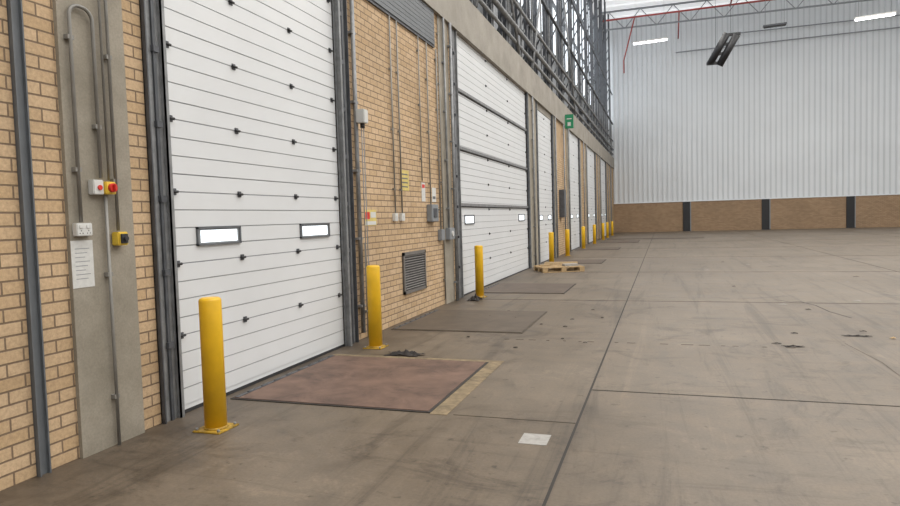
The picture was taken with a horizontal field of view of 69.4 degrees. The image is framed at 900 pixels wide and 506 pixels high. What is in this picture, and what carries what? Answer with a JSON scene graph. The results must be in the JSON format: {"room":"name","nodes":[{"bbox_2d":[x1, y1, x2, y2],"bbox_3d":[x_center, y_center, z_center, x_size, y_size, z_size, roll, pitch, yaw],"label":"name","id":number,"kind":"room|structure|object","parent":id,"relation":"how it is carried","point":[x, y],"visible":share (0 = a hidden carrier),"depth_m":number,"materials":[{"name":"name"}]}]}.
{"room":"warehouse interior","nodes":[
{"label":"warehouse interior","id":0,"kind":"room"},
{"bbox_2d":[0,0,613,491],"bbox_3d":[3.459,-2.833,23.461,0.380,6.150,65.000,-1,3,18],"label":"wall","id":1,"kind":"structure","parent":0,"point":[77,337],"depth_m":4.86,"materials":[{"name":"brick"}]},
{"bbox_2d":[6,0,51,476],"bbox_3d":[-2.737,-1.193,4.121,0.035,5.300,0.080,-1,3,18],"label":"pipe","id":2,"kind":"object","parent":1,"relation":"attached to","point":[14,7],"visible":1,"depth_m":4.17,"materials":[{"name":"metal"}]},
{"bbox_2d":[70,240,94,288],"bbox_3d":[-2.568,0.077,4.546,0.004,0.330,0.180,-1,3,18],"label":"paper notice","id":3,"kind":"object","parent":1,"relation":"attached to","point":[82,261],"visible":1,"depth_m":4.54,"materials":[{"name":"paper"}]},
{"bbox_2d":[72,223,92,235],"bbox_3d":[-2.554,-0.163,4.521,0.050,0.090,0.130,-1,3,18],"label":"wall socket","id":4,"kind":"object","parent":1,"relation":"attached to","point":[79,229],"visible":1,"depth_m":4.50,"materials":[{"name":"white plastic"}]},
{"bbox_2d":[63,4,102,221],"bbox_3d":[-2.556,-0.970,4.555,0.042,1.508,0.242,-1,3,18],"label":"conduit","id":5,"kind":"object","parent":1,"relation":"attached to","point":[69,36],"visible":1,"depth_m":4.48,"materials":[{"name":"metal"}]},
{"bbox_2d":[88,180,117,194],"bbox_3d":[-2.477,-0.471,4.664,0.115,0.105,0.185,-1,3,18],"label":"switch","id":6,"kind":"object","parent":1,"relation":"attached to","point":[96,187],"visible":1,"depth_m":4.64,"materials":[{"name":"white plastic"}]},
{"bbox_2d":[97,0,109,179],"bbox_3d":[-2.532,-2.204,4.644,0.017,3.350,0.018,-1,3,18],"label":"conduit","id":7,"kind":"object","parent":1,"relation":"attached to","point":[98,1],"visible":1,"depth_m":4.69,"materials":[{"name":"metal"}]},
{"bbox_2d":[103,0,119,230],"bbox_3d":[-2.517,-2.022,4.713,0.041,3.720,0.048,-1,3,18],"label":"conduit","id":8,"kind":"object","parent":1,"relation":"attached to","point":[108,57],"visible":0.85,"depth_m":4.76,"materials":[{"name":"metal"}]},
{"bbox_2d":[104,196,120,444],"bbox_3d":[-2.475,0.501,4.753,0.041,1.835,0.048,-1,3,18],"label":"conduit","id":9,"kind":"object","parent":1,"relation":"attached to","point":[109,274],"visible":1,"depth_m":4.74,"materials":[{"name":"metal"}]},
{"bbox_2d":[112,232,128,245],"bbox_3d":[-2.431,-0.107,4.814,0.100,0.100,0.095,-1,3,18],"label":"box","id":10,"kind":"object","parent":1,"relation":"attached to","point":[118,238],"visible":1,"depth_m":4.78,"materials":[{"name":"yellow plastic"}]},
{"bbox_2d":[139,0,184,423],"bbox_3d":[-2.373,-1.263,5.241,0.070,5.300,0.220,-1,3,18],"label":"door track","id":11,"kind":"object","parent":1,"relation":"attached to","point":[152,19],"visible":1,"depth_m":5.28,"materials":[{"name":"metal"}]},
{"bbox_2d":[164,0,344,412],"bbox_3d":[-1.923,-1.359,6.785,0.103,5.300,3.000,-1,3,18],"label":"door","id":12,"kind":"structure","parent":1,"relation":"in","point":[251,93],"depth_m":6.56,"materials":[{"name":"white metal"}]},
{"bbox_2d":[331,0,358,345],"bbox_3d":[-1.349,-1.458,8.319,0.100,5.300,0.280,-1,3,18],"label":"door track","id":13,"kind":"object","parent":1,"relation":"attached to","point":[339,7],"visible":1,"depth_m":8.30,"materials":[{"name":"metal"}]},
{"bbox_2d":[348,0,365,332],"bbox_3d":[-1.248,-1.526,8.598,0.078,5.200,0.120,-1,3,18],"label":"conduit","id":14,"kind":"object","parent":1,"relation":"attached to","point":[351,31],"visible":0.89,"depth_m":8.59,"materials":[{"name":"metal"}]},
{"bbox_2d":[356,109,368,266],"bbox_3d":[-1.130,-0.830,8.609,0.120,2.116,0.130,-1,3,18],"label":"box","id":15,"kind":"object","parent":14,"relation":"attached to","point":[361,114],"visible":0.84,"depth_m":8.57,"materials":[{"name":"white plastic"}]},
{"bbox_2d":[364,243,368,336],"bbox_3d":[-1.147,0.509,8.894,0.041,1.300,0.048,-1,3,18],"label":"conduit","id":16,"kind":"object","parent":1,"relation":"attached to","point":[364,243],"visible":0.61,"depth_m":8.88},
{"bbox_2d":[365,210,376,225],"bbox_3d":[-1.111,-0.494,9.093,0.008,0.220,0.380,-1,3,18],"label":"warning sign","id":17,"kind":"object","parent":1,"relation":"attached to","point":[371,214],"visible":0.89,"depth_m":9.11,"materials":[{"name":"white plastic"}]},
{"bbox_2d":[388,16,395,212],"bbox_3d":[-0.878,-2.077,9.803,0.041,2.950,0.048,-1,3,18],"label":"conduit","id":18,"kind":"object","parent":1,"relation":"attached to","point":[390,68],"visible":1,"depth_m":9.79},
{"bbox_2d":[392,213,397,220],"bbox_3d":[-0.828,-0.545,9.882,0.055,0.120,0.120,-1,3,18],"label":"wall socket","id":19,"kind":"object","parent":1,"relation":"attached to","point":[394,215],"visible":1,"depth_m":9.83,"materials":[{"name":"white plastic"}]},
{"bbox_2d":[395,21,402,212],"bbox_3d":[-0.794,-2.093,10.059,0.041,2.950,0.048,-1,3,18],"label":"conduit","id":20,"kind":"object","parent":1,"relation":"attached to","point":[396,72],"visible":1,"depth_m":10.05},
{"bbox_2d":[366,0,434,47],"bbox_3d":[-0.771,-3.921,10.189,0.045,0.664,3.080,-1,3,18],"label":"panel","id":21,"kind":"object","parent":1,"relation":"attached to","point":[417,17],"visible":1,"depth_m":10.64,"materials":[{"name":"metal"}]},
{"bbox_2d":[399,213,404,220],"bbox_3d":[-0.744,-0.561,10.139,0.055,0.120,0.120,-1,3,18],"label":"wall socket","id":22,"kind":"object","parent":1,"relation":"attached to","point":[401,215],"visible":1,"depth_m":10.09,"materials":[{"name":"white plastic"}]},
{"bbox_2d":[400,170,408,190],"bbox_3d":[-0.720,-1.152,10.309,0.007,0.320,0.350,-1,3,18],"label":"warning sign","id":23,"kind":"object","parent":1,"relation":"attached to","point":[405,174],"visible":1,"depth_m":10.34,"materials":[{"name":"yellow paint"}]},
{"bbox_2d":[402,249,426,294],"bbox_3d":[-0.574,0.298,10.664,0.030,0.660,1.000,-1,3,18],"label":"air vent","id":24,"kind":"object","parent":1,"relation":"in","point":[413,262],"visible":1,"depth_m":10.62,"materials":[{"name":"grey metal"}]},
{"bbox_2d":[416,36,422,180],"bbox_3d":[-0.514,-2.423,10.927,0.040,2.400,0.040,-1,3,18],"label":"conduit","id":25,"kind":"object","parent":1,"relation":"attached to","point":[417,49],"visible":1,"depth_m":10.92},
{"bbox_2d":[421,182,425,201],"bbox_3d":[-0.454,-1.042,11.115,0.006,0.320,0.170,-1,3,18],"label":"paper notice","id":26,"kind":"object","parent":1,"relation":"attached to","point":[422,184],"visible":1,"depth_m":11.11,"materials":[{"name":"white paper"}]},
{"bbox_2d":[425,42,431,203],"bbox_3d":[-0.383,-2.247,11.316,0.041,2.800,0.048,-1,3,18],"label":"conduit","id":27,"kind":"object","parent":1,"relation":"attached to","point":[426,78],"visible":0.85,"depth_m":11.30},
{"bbox_2d":[427,204,438,221],"bbox_3d":[-0.298,-0.702,11.412,0.110,0.300,0.350,-1,3,18],"label":"junction box","id":28,"kind":"object","parent":1,"relation":"attached to","point":[432,209],"visible":1,"depth_m":11.27,"materials":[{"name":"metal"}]},
{"bbox_2d":[432,188,435,201],"bbox_3d":[-0.287,-1.039,11.624,0.006,0.250,0.200,-1,3,18],"label":"paper notice","id":29,"kind":"object","parent":1,"relation":"attached to","point":[433,189],"visible":1,"depth_m":11.62,"materials":[{"name":"white paper"}]},
{"bbox_2d":[434,49,441,228],"bbox_3d":[-0.221,-2.052,11.802,0.043,3.250,0.056,-1,3,18],"label":"conduit","id":30,"kind":"object","parent":1,"relation":"attached to","point":[435,58],"visible":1,"depth_m":11.78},
{"bbox_2d":[436,15,445,298],"bbox_3d":[-0.166,-1.737,11.962,0.041,5.200,0.048,-1,3,18],"label":"conduit","id":31,"kind":"object","parent":1,"relation":"attached to","point":[437,33],"visible":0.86,"depth_m":11.94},
{"bbox_2d":[438,229,444,240],"bbox_3d":[-0.156,-0.330,11.879,0.080,0.200,0.180,-1,3,18],"label":"junction box","id":32,"kind":"object","parent":1,"relation":"attached to","point":[441,233],"visible":1,"depth_m":11.80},
{"bbox_2d":[441,17,449,227],"bbox_3d":[-0.085,-2.408,12.104,0.061,3.880,0.088,-1,3,18],"label":"conduit","id":33,"kind":"object","parent":1,"relation":"attached to","point":[443,62],"visible":1,"depth_m":12.08,"materials":[{"name":"metal"}]},
{"bbox_2d":[445,228,454,239],"bbox_3d":[0.013,-0.365,12.254,0.110,0.220,0.300,-1,3,18],"label":"junction box","id":34,"kind":"object","parent":1,"relation":"attached to","point":[450,232],"visible":1,"depth_m":12.13,"materials":[{"name":"white plastic"}]},
{"bbox_2d":[447,23,458,300],"bbox_3d":[0.059,-1.722,12.491,0.078,5.300,0.120,-1,3,18],"label":"conduit","id":35,"kind":"object","parent":1,"relation":"attached to","point":[449,46],"visible":0.93,"depth_m":12.46,"materials":[{"name":"metal"}]},
{"bbox_2d":[451,27,463,298],"bbox_3d":[0.118,-1.742,12.844,0.070,5.300,0.350,-1,3,18],"label":"door track","id":36,"kind":"object","parent":1,"relation":"attached to","point":[453,32],"visible":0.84,"depth_m":12.91,"materials":[{"name":"metal"}]},
{"bbox_2d":[457,35,528,295],"bbox_3d":[1.212,-1.961,16.346,0.110,5.300,7.000,-1,3,18],"label":"door","id":37,"kind":"structure","parent":1,"relation":"in","point":[492,130],"depth_m":15.58,"materials":[{"name":"white metal"}]},
{"bbox_2d":[483,0,506,40],"bbox_3d":[1.051,-11.235,17.027,0.500,11.450,0.600,-1,3,18],"label":"lattice column","id":38,"kind":"structure","parent":1,"relation":"on","point":[488,17],"depth_m":17.30,"materials":[{"name":"metal"}]},
{"bbox_2d":[511,0,530,66],"bbox_3d":[2.107,-11.438,20.252,0.500,11.450,0.600,-1,3,18],"label":"lattice column","id":39,"kind":"structure","parent":1,"relation":"on","point":[526,3],"depth_m":20.31,"materials":[{"name":"metal"}]},
{"bbox_2d":[525,92,531,268],"bbox_3d":[2.380,-2.175,19.703,0.100,5.300,0.120,-1,3,18],"label":"door track","id":40,"kind":"object","parent":1,"relation":"attached to","point":[526,94],"visible":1,"depth_m":19.66,"materials":[{"name":"metal"}]},
{"bbox_2d":[531,96,536,264],"bbox_3d":[2.616,-2.213,20.298,0.078,5.300,0.120,-1,3,18],"label":"conduit","id":41,"kind":"object","parent":1,"relation":"attached to","point":[532,110],"visible":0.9,"depth_m":20.27,"materials":[{"name":"metal"}]},
{"bbox_2d":[472,0,603,131],"bbox_3d":[2.930,-11.563,23.085,0.600,11.550,65.000,-1,3,18],"label":"window","id":42,"kind":"structure","parent":1,"relation":"in","point":[553,6],"depth_m":32.71,"materials":[{"name":"glass"}]},
{"bbox_2d":[535,100,540,264],"bbox_3d":[2.840,-2.266,21.154,0.070,5.300,0.230,-1,3,18],"label":"door track","id":43,"kind":"object","parent":1,"relation":"attached to","point":[535,100],"depth_m":21.14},
{"bbox_2d":[532,0,548,86],"bbox_3d":[3.164,-11.641,23.478,0.500,11.450,0.600,-1,3,18],"label":"lattice column","id":44,"kind":"structure","parent":1,"relation":"on","point":[534,4],"depth_m":23.48,"materials":[{"name":"metal"}]},
{"bbox_2d":[473,0,613,155],"bbox_3d":[6.659,-9.173,33.030,0.150,5.300,43.900,-1,3,18],"label":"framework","id":45,"kind":"object","parent":1,"relation":"on","point":[510,21],"visible":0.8,"depth_m":24.77,"materials":[{"name":"metal"}]},
{"bbox_2d":[537,103,550,119],"bbox_3d":[3.111,-4.906,22.602,0.300,0.200,3.000,-1,3,18],"label":"door","id":46,"kind":"structure","parent":1,"relation":"in","point":[543,111],"depth_m":22.51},
{"bbox_2d":[537,110,552,262],"bbox_3d":[3.294,-2.262,22.708,0.103,5.100,3.000,-1,3,18],"label":"door","id":47,"kind":"structure","parent":46,"relation":"attached to","point":[544,124],"depth_m":22.70,"materials":[{"name":"white metal"}]},
{"bbox_2d":[550,115,555,257],"bbox_3d":[3.841,-2.456,24.161,0.100,5.300,0.120,-1,3,18],"label":"door track","id":48,"kind":"object","parent":1,"relation":"attached to","point":[552,132],"depth_m":24.11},
{"bbox_2d":[547,0,562,101],"bbox_3d":[4.220,-11.845,26.703,0.500,11.450,0.600,-1,3,18],"label":"lattice column","id":49,"kind":"structure","parent":1,"relation":"on","point":[558,2],"depth_m":26.80,"materials":[{"name":"metal"}]},
{"bbox_2d":[554,116,558,256],"bbox_3d":[4.015,-2.482,24.567,0.078,5.300,0.120,-1,3,18],"label":"conduit","id":50,"kind":"object","parent":1,"relation":"attached to","point":[555,152],"visible":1,"depth_m":24.53,"materials":[{"name":"metal"}]},
{"bbox_2d":[559,189,566,217],"bbox_3d":[4.501,-1.967,25.915,0.210,1.100,0.600,-1,3,18],"label":"electrical box","id":51,"kind":"object","parent":1,"relation":"attached to","point":[562,193],"visible":1,"depth_m":25.64,"materials":[{"name":"metal"}]},
{"bbox_2d":[562,124,565,228],"bbox_3d":[4.698,-2.614,26.653,0.078,5.300,0.120,-1,3,18],"label":"conduit","id":52,"kind":"object","parent":1,"relation":"attached to","point":[563,134],"visible":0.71,"depth_m":26.56,"materials":[{"name":"metal"}]},
{"bbox_2d":[561,0,572,112],"bbox_3d":[5.277,-12.048,29.928,0.500,11.450,0.600,-1,3,18],"label":"lattice column","id":53,"kind":"structure","parent":1,"relation":"on","point":[568,13],"depth_m":29.89,"materials":[{"name":"metal"}]},
{"bbox_2d":[567,129,570,251],"bbox_3d":[5.133,-2.697,27.982,0.078,5.300,0.120,-1,3,18],"label":"conduit","id":54,"kind":"object","parent":1,"relation":"attached to","point":[568,129],"visible":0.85,"depth_m":27.95,"materials":[{"name":"metal"}]},
{"bbox_2d":[564,114,573,128],"bbox_3d":[4.861,-5.414,26.764,0.440,0.570,0.055,-1,3,18],"label":"exit sign","id":55,"kind":"object","parent":1,"relation":"attached to","point":[569,121],"visible":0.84,"depth_m":26.73,"materials":[{"name":"green plastic"}]},
{"bbox_2d":[569,131,579,250],"bbox_3d":[5.730,-2.831,30.149,0.103,5.300,3.500,-1,3,18],"label":"door","id":56,"kind":"structure","parent":1,"relation":"in","point":[573,141],"depth_m":30.25,"materials":[{"name":"white metal"}]},
{"bbox_2d":[571,0,581,122],"bbox_3d":[6.333,-12.251,33.154,0.500,11.450,0.600,-1,3,18],"label":"lattice column","id":57,"kind":"structure","parent":1,"relation":"on","point":[578,52],"depth_m":33.03,"materials":[{"name":"metal"}]},
{"bbox_2d":[578,138,581,246],"bbox_3d":[6.351,-2.938,31.826,0.100,5.300,0.120,-1,3,18],"label":"door track","id":58,"kind":"object","parent":1,"relation":"attached to","point":[579,178],"visible":0.93,"depth_m":31.78,"materials":[{"name":"metal"}]},
{"bbox_2d":[580,0,588,130],"bbox_3d":[7.390,-12.454,36.379,0.500,11.450,0.600,-1,3,18],"label":"lattice column","id":59,"kind":"structure","parent":1,"relation":"on","point":[585,1],"depth_m":36.24,"materials":[{"name":"metal"}]},
{"bbox_2d":[583,142,585,244],"bbox_3d":[6.873,-3.032,33.294,0.078,5.300,0.120,-1,3,18],"label":"conduit","id":60,"kind":"object","parent":1,"relation":"attached to","point":[583,142],"visible":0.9,"depth_m":33.25,"materials":[{"name":"metal"}]},
{"bbox_2d":[586,144,588,243],"bbox_3d":[7.309,-3.115,34.622,0.078,5.300,0.120,-1,3,18],"label":"conduit","id":61,"kind":"object","parent":1,"relation":"attached to","point":[586,144],"visible":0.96,"depth_m":34.59,"materials":[{"name":"metal"}]},
{"bbox_2d":[583,0,594,136],"bbox_3d":[8.446,-12.657,39.604,0.500,11.450,0.600,-1,3,18],"label":"lattice column","id":62,"kind":"structure","parent":1,"relation":"on","point":[591,1],"depth_m":39.41,"materials":[{"name":"metal"}]},
{"bbox_2d":[587,147,594,242],"bbox_3d":[8.061,-3.279,37.264,0.103,5.300,4.300,-1,3,18],"label":"door","id":63,"kind":"structure","parent":1,"relation":"in","point":[590,154],"depth_m":37.30,"materials":[{"name":"white metal"}]},
{"bbox_2d":[589,0,599,142],"bbox_3d":[9.503,-12.860,42.830,0.500,11.450,0.600,-1,3,18],"label":"lattice column","id":64,"kind":"structure","parent":1,"relation":"on","point":[596,1],"depth_m":42.60,"materials":[{"name":"metal"}]},
{"bbox_2d":[594,152,596,239],"bbox_3d":[8.806,-3.410,39.320,0.100,5.300,0.120,-1,3,18],"label":"door track","id":65,"kind":"object","parent":1,"relation":"attached to","point":[594,152],"visible":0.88,"depth_m":39.29,"materials":[{"name":"metal"}]},
{"bbox_2d":[597,154,599,238],"bbox_3d":[9.266,-3.492,40.598,0.078,5.300,0.120,-1,3,18],"label":"conduit","id":66,"kind":"object","parent":1,"relation":"attached to","point":[597,154],"visible":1,"depth_m":40.57,"materials":[{"name":"metal"}]},
{"bbox_2d":[594,0,603,146],"bbox_3d":[10.559,-13.063,46.055,0.500,11.450,0.600,-1,3,18],"label":"lattice column","id":67,"kind":"structure","parent":1,"relation":"on","point":[600,4],"depth_m":45.80,"materials":[{"name":"metal"}]},
{"bbox_2d":[600,157,601,237],"bbox_3d":[9.794,-3.594,42.211,0.078,5.300,0.120,-1,3,18],"label":"conduit","id":68,"kind":"object","parent":1,"relation":"attached to","point":[600,157],"visible":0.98,"depth_m":42.20,"materials":[{"name":"metal"}]},
{"bbox_2d":[598,0,607,150],"bbox_3d":[11.616,-13.267,49.280,0.500,11.450,0.600,-1,3,18],"label":"lattice column","id":69,"kind":"structure","parent":1,"relation":"on","point":[604,18],"depth_m":49.00,"materials":[{"name":"metal"}]},
{"bbox_2d":[601,159,605,235],"bbox_3d":[10.531,-3.754,44.806,0.103,5.300,4.000,-1,3,18],"label":"door","id":70,"kind":"structure","parent":1,"relation":"in","point":[603,197],"depth_m":45.18,"materials":[{"name":"white metal"}]},
{"bbox_2d":[605,162,606,221],"bbox_3d":[11.230,-3.876,46.719,0.100,5.300,0.120,-1,3,18],"label":"door track","id":71,"kind":"object","parent":1,"relation":"attached to","point":[605,162],"visible":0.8,"depth_m":46.65,"materials":[{"name":"metal"}]},
{"bbox_2d":[602,14,610,149],"bbox_3d":[12.672,-13.470,52.505,0.500,11.450,0.600,-1,3,18],"label":"lattice column","id":72,"kind":"structure","parent":1,"relation":"on","point":[608,37],"depth_m":52.25,"materials":[{"name":"metal"}]},
{"bbox_2d":[607,169,609,234],"bbox_3d":[11.721,-3.964,48.092,0.078,5.300,0.120,-1,3,18],"label":"conduit","id":73,"kind":"object","parent":1,"relation":"attached to","point":[607,169],"visible":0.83,"depth_m":48.05,"materials":[{"name":"metal"}]},
{"bbox_2d":[610,166,611,220],"bbox_3d":[12.591,-4.131,50.748,0.078,5.300,0.120,-1,3,18],"label":"conduit","id":74,"kind":"object","parent":1,"relation":"attached to","point":[610,166],"visible":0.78,"depth_m":50.72,"materials":[{"name":"metal"}]},
{"bbox_2d":[0,227,899,505],"bbox_3d":[17.764,0.172,18.965,30.300,0.203,65.000,-1,3,18],"label":"floor","id":75,"kind":"structure","parent":0,"point":[631,448],"depth_m":5.25,"materials":[{"name":"concrete"}]},
{"bbox_2d":[192,296,238,434],"bbox_3d":[-1.856,0.865,5.090,0.250,1.038,0.250,-1,3,18],"label":"bollard","id":76,"kind":"object","parent":75,"relation":"on","point":[210,308],"visible":1,"depth_m":5.02,"materials":[{"name":"metal"}]},
{"bbox_2d":[230,354,503,414],"bbox_3d":[-0.712,1.258,6.574,2.100,0.028,2.020,-1,3,18],"label":"dock leveller","id":77,"kind":"object","parent":75,"relation":"on","point":[436,386],"visible":1,"depth_m":6.33,"materials":[{"name":"red metal"}]},
{"bbox_2d":[363,265,388,349],"bbox_3d":[-0.950,0.673,8.176,0.250,1.038,0.250,-1,3,18],"label":"bollard","id":78,"kind":"object","parent":75,"relation":"on","point":[372,271],"visible":1,"depth_m":8.11,"materials":[{"name":"metal"}]},
{"bbox_2d":[382,349,423,356],"bbox_3d":[-0.526,1.169,7.688,0.498,0.065,0.225,-1,3,18],"label":"rag","id":79,"kind":"object","parent":75,"relation":"on","point":[406,352],"visible":1,"depth_m":7.65,"materials":[{"name":"fabric"}]},
{"bbox_2d":[391,309,546,333],"bbox_3d":[0.376,1.036,10.136,1.950,0.028,2.020,-1,3,18],"label":"dock leveller","id":80,"kind":"object","parent":75,"relation":"on","point":[487,321],"visible":1,"depth_m":9.94,"materials":[{"name":"metal"}]},
{"bbox_2d":[467,293,481,300],"bbox_3d":[0.492,0.845,12.595,0.272,0.130,0.375,-1,3,18],"label":"rag","id":81,"kind":"object","parent":75,"relation":"on","point":[475,297],"visible":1,"depth_m":12.53,"materials":[{"name":"fabric"}]},
{"bbox_2d":[474,245,486,297],"bbox_3d":[0.587,0.367,13.061,0.250,1.038,0.250,-1,3,18],"label":"bollard","id":82,"kind":"object","parent":75,"relation":"on","point":[478,249],"visible":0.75,"depth_m":12.99,"materials":[{"name":"metal"}]},
{"bbox_2d":[484,283,575,293],"bbox_3d":[1.730,0.769,14.398,1.870,0.028,1.900,-1,3,18],"label":"dock leveller","id":83,"kind":"object","parent":75,"relation":"on","point":[530,288],"visible":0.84,"depth_m":14.27,"materials":[{"name":"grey metal"}]},
{"bbox_2d":[534,263,584,272],"bbox_3d":[3.127,0.411,18.715,1.200,0.200,1.002,-2,3,-8],"label":"wooden pallet","id":84,"kind":"object","parent":75,"relation":"on","point":[569,266],"visible":1,"depth_m":18.46,"materials":[{"name":"brown wood"}]},
{"bbox_2d":[544,261,577,264],"bbox_3d":[3.464,0.357,20.287,1.000,0.120,0.800,-1,3,12],"label":"wooden pallet","id":85,"kind":"object","parent":84,"relation":"on","point":[549,263],"visible":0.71,"depth_m":20.15,"materials":[{"name":"brown wood"}]},
{"bbox_2d":[564,229,570,255],"bbox_3d":[4.561,-0.400,25.257,0.250,1.038,0.250,-1,3,18],"label":"bollard","id":86,"kind":"object","parent":75,"relation":"on","point":[567,239],"visible":0.99,"depth_m":25.19,"materials":[{"name":"metal"}]},
{"bbox_2d":[548,259,605,263],"bbox_3d":[4.277,0.282,22.125,1.900,0.028,1.800,-1,3,18],"label":"dock leveller","id":87,"kind":"object","parent":75,"relation":"on","point":[583,261],"visible":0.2,"depth_m":22.16,"materials":[{"name":"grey metal"}]},
{"bbox_2d":[548,232,553,261],"bbox_3d":[3.392,-0.179,21.753,0.250,1.038,0.250,-1,3,18],"label":"bollard","id":88,"kind":"object","parent":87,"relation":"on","point":[551,234],"visible":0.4,"depth_m":21.68,"materials":[{"name":"metal"}]},
{"bbox_2d":[592,225,596,243],"bbox_3d":[7.759,-1.010,34.923,0.250,1.038,0.250,-1,3,18],"label":"bollard","id":89,"kind":"object","parent":75,"relation":"on","point":[594,226],"visible":1,"depth_m":34.86,"materials":[{"name":"metal"}]},
{"bbox_2d":[576,247,620,249],"bbox_3d":[6.810,-0.205,29.856,1.900,0.028,1.900,-1,3,18],"label":"dock leveller","id":90,"kind":"object","parent":75,"relation":"on","point":[601,248],"visible":1,"depth_m":29.57,"materials":[{"name":"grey metal"}]},
{"bbox_2d":[581,226,585,248],"bbox_3d":[6.196,-0.711,30.183,0.250,1.038,0.250,-1,3,18],"label":"bollard","id":91,"kind":"object","parent":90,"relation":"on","point":[583,227],"visible":1,"depth_m":30.11,"materials":[{"name":"metal"}]},
{"bbox_2d":[601,223,604,239],"bbox_3d":[9.406,-1.326,39.951,0.250,1.038,0.250,-1,3,18],"label":"bollard","id":92,"kind":"object","parent":75,"relation":"on","point":[602,224],"visible":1,"depth_m":39.88,"materials":[{"name":"metal"}]},
{"bbox_2d":[606,222,608,237],"bbox_3d":[10.431,-1.524,43.081,0.250,1.038,0.250,-1,3,18],"label":"bollard","id":93,"kind":"object","parent":75,"relation":"on","point":[607,223],"visible":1,"depth_m":43.02,"materials":[{"name":"metal"}]},
{"bbox_2d":[611,221,613,235],"bbox_3d":[11.767,-1.780,47.160,0.250,1.038,0.250,-1,3,18],"label":"bollard","id":94,"kind":"object","parent":75,"relation":"on","point":[611,221],"visible":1,"depth_m":47.09,"materials":[{"name":"metal"}]},
{"bbox_2d":[601,240,639,242],"bbox_3d":[9.678,-0.662,36.846,2.000,0.028,2.800,-1,3,18],"label":"dock leveller","id":95,"kind":"object","parent":75,"relation":"on","point":[605,241],"visible":1,"depth_m":36.62,"materials":[{"name":"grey metal"}]},
{"bbox_2d":[607,237,703,239],"bbox_3d":[12.476,-0.891,39.605,5.600,0.028,1.000,-1,3,18],"label":"dock leveller","id":96,"kind":"object","parent":75,"relation":"on","point":[690,237],"visible":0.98,"depth_m":39.41,"materials":[{"name":"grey metal"}]},
{"bbox_2d":[453,229,899,505],"bbox_3d":[18.094,0.069,18.850,29.600,0.003,65.000,-1,3,18],"label":"joint","id":97,"kind":"object","parent":75,"relation":"on","point":[594,380],"visible":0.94,"depth_m":5.79,"materials":[{"name":"concrete"}]},
{"bbox_2d":[683,202,690,230],"bbox_3d":[19.116,-2.950,52.480,0.670,2.380,0.200,-1,3,18],"label":"steel column","id":98,"kind":"structure","parent":75,"relation":"on","point":[686,205],"depth_m":52.48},
{"bbox_2d":[761,199,770,229],"bbox_3d":[24.626,-3.014,50.672,0.670,2.380,0.200,-1,3,18],"label":"steel column","id":99,"kind":"structure","parent":75,"relation":"on","point":[766,209],"depth_m":50.67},
{"bbox_2d":[780,300,850,317],"bbox_3d":[5.752,0.878,10.402,0.722,0.001,2.010,-1,3,18],"label":"crack","id":100,"kind":"object","parent":75,"relation":"on","point":[780,300],"depth_m":10.41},
{"bbox_2d":[846,196,855,227],"bbox_3d":[30.136,-3.077,48.862,0.670,2.380,0.200,-1,3,18],"label":"steel column","id":101,"kind":"structure","parent":75,"relation":"on","point":[850,200],"depth_m":48.86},
{"bbox_2d":[845,343,899,375],"bbox_3d":[4.297,1.133,6.412,0.130,0.001,2.501,-1,3,18],"label":"crack","id":102,"kind":"object","parent":75,"relation":"on","point":[845,343],"depth_m":6.68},
{"bbox_2d":[602,0,755,18],"bbox_3d":[17.107,-17.540,18.223,30.700,0.320,65.300,-1,3,18],"label":"ceiling","id":103,"kind":"structure","parent":0,"point":[611,5],"depth_m":50.39,"materials":[{"name":"metal"}]},
{"bbox_2d":[633,37,667,44],"bbox_3d":[14.425,-17.071,46.908,2.402,3.744,0.312,-1,3,18],"label":"lamp","id":104,"kind":"object","parent":103,"relation":"hanging from","point":[636,42],"visible":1,"depth_m":46.89,"materials":[{"name":"white plastic"}]},
{"bbox_2d":[706,0,740,66],"bbox_3d":[15.226,-14.430,36.270,1.797,7.926,0.554,1,4,38],"label":"heater","id":105,"kind":"object","parent":103,"relation":"hanging from","point":[722,42],"visible":1,"depth_m":36.31,"materials":[{"name":"black metal"}]},
{"bbox_2d":[763,4,786,28],"bbox_3d":[21.266,-16.870,42.571,1.402,4.080,0.312,-1,3,18],"label":"heater","id":106,"kind":"object","parent":103,"relation":"hanging from","point":[782,23],"visible":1,"depth_m":42.62,"materials":[{"name":"metal"}]},
{"bbox_2d":[854,0,896,20],"bbox_3d":[25.002,-16.304,38.221,2.102,4.960,0.312,-1,3,18],"label":"lamp","id":107,"kind":"object","parent":103,"relation":"hanging from","point":[891,13],"visible":1,"depth_m":38.26,"materials":[{"name":"white plastic"}]},
{"bbox_3d":[19.209,-17.112,24.255,30.521,1.301,0.120,-1,3,18],"label":"roof truss","id":108,"kind":"object","parent":103,"relation":"attached to","visible":0},
{"bbox_2d":[603,0,771,72],"bbox_3d":[13.226,-15.497,34.705,12.401,3.675,35.915,-1,3,18],"label":"pipe","id":109,"kind":"object","parent":108,"relation":"hanging from","point":[678,11],"visible":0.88,"depth_m":48.90,"materials":[{"name":"metal"}]},
{"bbox_2d":[606,0,899,232],"bbox_3d":[27.453,-10.657,49.496,30.700,17.600,0.360,-1,3,18],"label":"wall","id":110,"kind":"structure","parent":0,"point":[804,126],"depth_m":50.51,"materials":[{"name":"metal"}]},
{"bbox_3d":[32.042,-8.876,13.718,0.300,17.600,65.000,-1,3,18],"label":"wall","id":111,"kind":"structure","parent":0,"visible":0},
{"bbox_2d":[602,0,872,30],"bbox_3d":[26.515,-18.417,46.553,30.523,1.500,0.120,-1,3,18],"label":"roof truss","id":112,"kind":"object","parent":111,"relation":"attached to","point":[694,1],"visible":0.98,"depth_m":49.13,"materials":[{"name":"metal"}]},
{"bbox_2d":[676,15,899,52],"bbox_3d":[29.901,-16.710,48.028,25.001,1.180,0.080,-1,3,18],"label":"pipe","id":113,"kind":"object","parent":111,"relation":"attached to","point":[893,15],"visible":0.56,"depth_m":49.09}
]}

